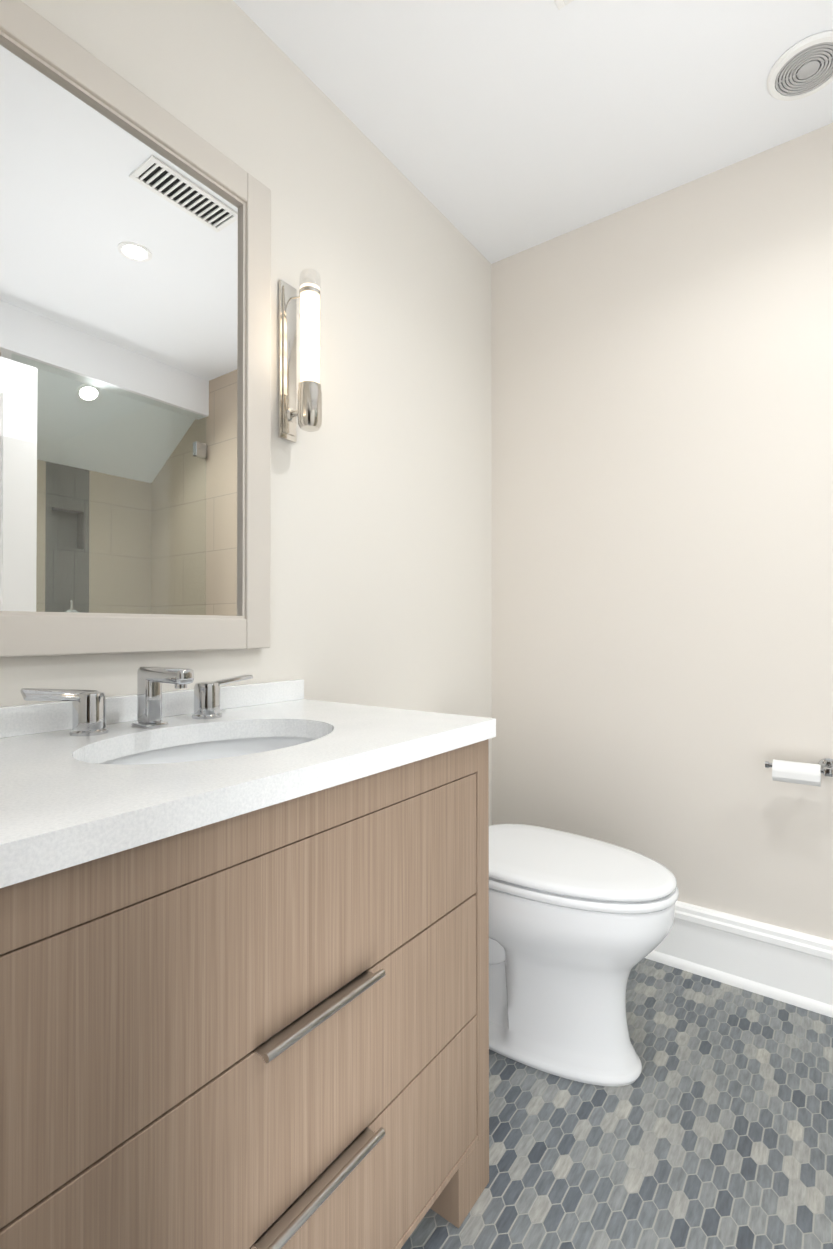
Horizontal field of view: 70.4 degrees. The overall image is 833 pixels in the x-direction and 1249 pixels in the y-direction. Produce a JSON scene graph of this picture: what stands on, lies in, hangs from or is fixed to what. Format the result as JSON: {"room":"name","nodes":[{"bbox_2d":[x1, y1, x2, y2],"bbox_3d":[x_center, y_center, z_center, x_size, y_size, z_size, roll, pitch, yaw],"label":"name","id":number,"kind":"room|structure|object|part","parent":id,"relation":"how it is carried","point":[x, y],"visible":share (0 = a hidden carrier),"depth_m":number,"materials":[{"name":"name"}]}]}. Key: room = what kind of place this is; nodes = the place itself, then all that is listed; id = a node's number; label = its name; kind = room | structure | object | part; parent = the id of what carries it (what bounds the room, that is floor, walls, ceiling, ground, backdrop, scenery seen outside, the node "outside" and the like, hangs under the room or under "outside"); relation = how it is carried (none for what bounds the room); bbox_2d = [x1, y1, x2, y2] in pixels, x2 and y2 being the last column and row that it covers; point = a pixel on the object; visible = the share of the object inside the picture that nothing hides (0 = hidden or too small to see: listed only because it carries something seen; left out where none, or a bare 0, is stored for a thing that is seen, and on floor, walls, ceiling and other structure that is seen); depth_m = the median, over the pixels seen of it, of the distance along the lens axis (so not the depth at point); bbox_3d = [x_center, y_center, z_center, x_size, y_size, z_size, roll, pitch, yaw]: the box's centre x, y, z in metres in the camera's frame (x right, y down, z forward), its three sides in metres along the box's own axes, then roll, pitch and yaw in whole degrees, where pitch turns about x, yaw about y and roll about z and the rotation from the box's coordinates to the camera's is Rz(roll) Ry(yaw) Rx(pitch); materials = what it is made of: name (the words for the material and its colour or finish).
{"room":"bathroom","nodes":[
{"label":"bathroom","id":0,"kind":"room"},
{"bbox_2d":[0,0,491,824],"bbox_3d":[-0.682,-0.166,1.031,0.100,2.470,3.350,0,-1,36],"label":"wall","id":1,"kind":"structure","parent":0,"point":[380,574],"depth_m":1.63,"materials":[{"name":"white paint"}]},
{"bbox_2d":[0,0,270,656],"bbox_3d":[-0.547,-0.479,1.104,0.030,1.063,0.673,0,-1,36],"label":"mirror","id":2,"kind":"object","parent":1,"relation":"attached to","point":[135,369],"visible":0.98,"depth_m":1.10,"materials":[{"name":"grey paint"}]},
{"bbox_2d":[278,268,321,442],"bbox_3d":[-0.274,-0.640,1.411,0.112,0.380,0.057,0,-1,36],"label":"sconce","id":3,"kind":"object","parent":1,"relation":"attached to","point":[308,412],"visible":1,"depth_m":1.39,"materials":[{"name":"white glass"}]},
{"bbox_2d":[233,0,832,263],"bbox_3d":[0.347,-1.456,0.287,2.650,0.100,3.350,0,-1,36],"label":"ceiling","id":4,"kind":"structure","parent":0,"point":[493,131],"depth_m":1.55,"materials":[{"name":"white paint"}]},
{"bbox_2d":[554,0,573,9],"bbox_3d":[0.282,-1.396,1.171,0.135,0.006,0.320,0,-1,36],"label":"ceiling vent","id":5,"kind":"object","parent":4,"relation":"in","point":[560,4],"visible":1,"depth_m":1.32,"materials":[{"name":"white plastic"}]},
{"bbox_2d":[767,31,832,100],"bbox_3d":[0.981,-1.391,1.479,0.179,0.011,0.179,0,-1,36],"label":"fan","id":6,"kind":"object","parent":4,"relation":"attached to","point":[803,68],"visible":1,"depth_m":1.48,"materials":[{"name":"white plastic"}]},
{"bbox_2d":[775,42,832,95],"bbox_3d":[0.981,-1.390,1.479,0.146,0.009,0.146,0,-1,36],"label":"grille","id":7,"kind":"object","parent":6,"relation":"attached to","point":[805,68],"depth_m":1.48,"materials":[{"name":"grey plastic"}]},
{"bbox_2d":[401,958,832,1248],"bbox_3d":[0.347,1.104,0.269,2.650,0.080,3.350,0,-1,36],"label":"floor","id":8,"kind":"structure","parent":0,"point":[711,1127],"depth_m":1.23,"materials":[{"name":"tile"}]},
{"bbox_2d":[0,666,495,1248],"bbox_3d":[-0.337,0.571,0.921,0.573,0.994,0.932,0,-1,36],"label":"bathroom vanity","id":9,"kind":"object","parent":8,"relation":"on","point":[244,966],"visible":1,"depth_m":0.72,"materials":[{"name":"brown wood"}]},
{"bbox_2d":[0,679,495,887],"bbox_3d":[-0.345,0.174,0.930,0.554,0.083,0.932,0,-1,36],"label":"countertop","id":10,"kind":"structure","parent":9,"relation":"on","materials":[{"name":"stone"}]},
{"bbox_2d":[20,666,252,735],"bbox_3d":[-0.439,0.128,1.043,0.152,0.106,0.424,0,-1,36],"label":"faucet","id":11,"kind":"object","parent":10,"relation":"on","point":[88,706],"depth_m":1.04,"materials":[{"name":"silver metal"}]},
{"bbox_2d":[100,737,315,764],"bbox_3d":[-0.317,0.290,0.947,0.356,0.146,0.476,0,-1,36],"label":"sink","id":12,"kind":"object","parent":10,"relation":"in","point":[186,749],"depth_m":1.09,"materials":[{"name":"white ceramic"}]},
{"bbox_3d":[-0.119,0.608,0.762,0.033,0.236,0.208,0,-1,36],"label":"handle","id":13,"kind":"part","parent":9,"relation":"part of","materials":[{"name":"silver metal"}]},
{"bbox_2d":[489,824,678,1085],"bbox_3d":[0.277,0.687,1.575,0.780,0.772,0.415,0,-1,36],"label":"toilet","id":14,"kind":"object","parent":8,"relation":"on","point":[580,926],"visible":0.44,"depth_m":1.40,"materials":[{"name":"white ceramic"}]},
{"bbox_3d":[0.357,0.618,1.529,0.596,0.053,0.386,0,-1,36],"label":"seat","id":15,"kind":"part","parent":14,"relation":"part of","materials":[{"name":"white plastic"}]},
{"bbox_2d":[491,123,832,939],"bbox_3d":[0.924,-0.160,1.869,1.500,2.470,0.100,0,-1,36],"label":"wall","id":16,"kind":"structure","parent":0,"point":[661,527],"depth_m":1.87,"materials":[{"name":"white paint"}]},
{"bbox_2d":[645,901,832,1017],"bbox_3d":[0.887,0.975,1.810,1.500,0.200,0.026,0,-1,36],"label":"baseboard","id":17,"kind":"structure","parent":16,"relation":"attached to","point":[788,966],"depth_m":1.73,"materials":[{"name":"white paint"}]},
{"bbox_2d":[765,758,832,786],"bbox_3d":[1.067,0.404,1.635,0.170,0.066,0.101,0,-1,36],"label":"paper holder","id":18,"kind":"object","parent":16,"relation":"attached to","point":[797,772],"visible":1,"depth_m":1.61,"materials":[{"name":"white paper"}]}
]}

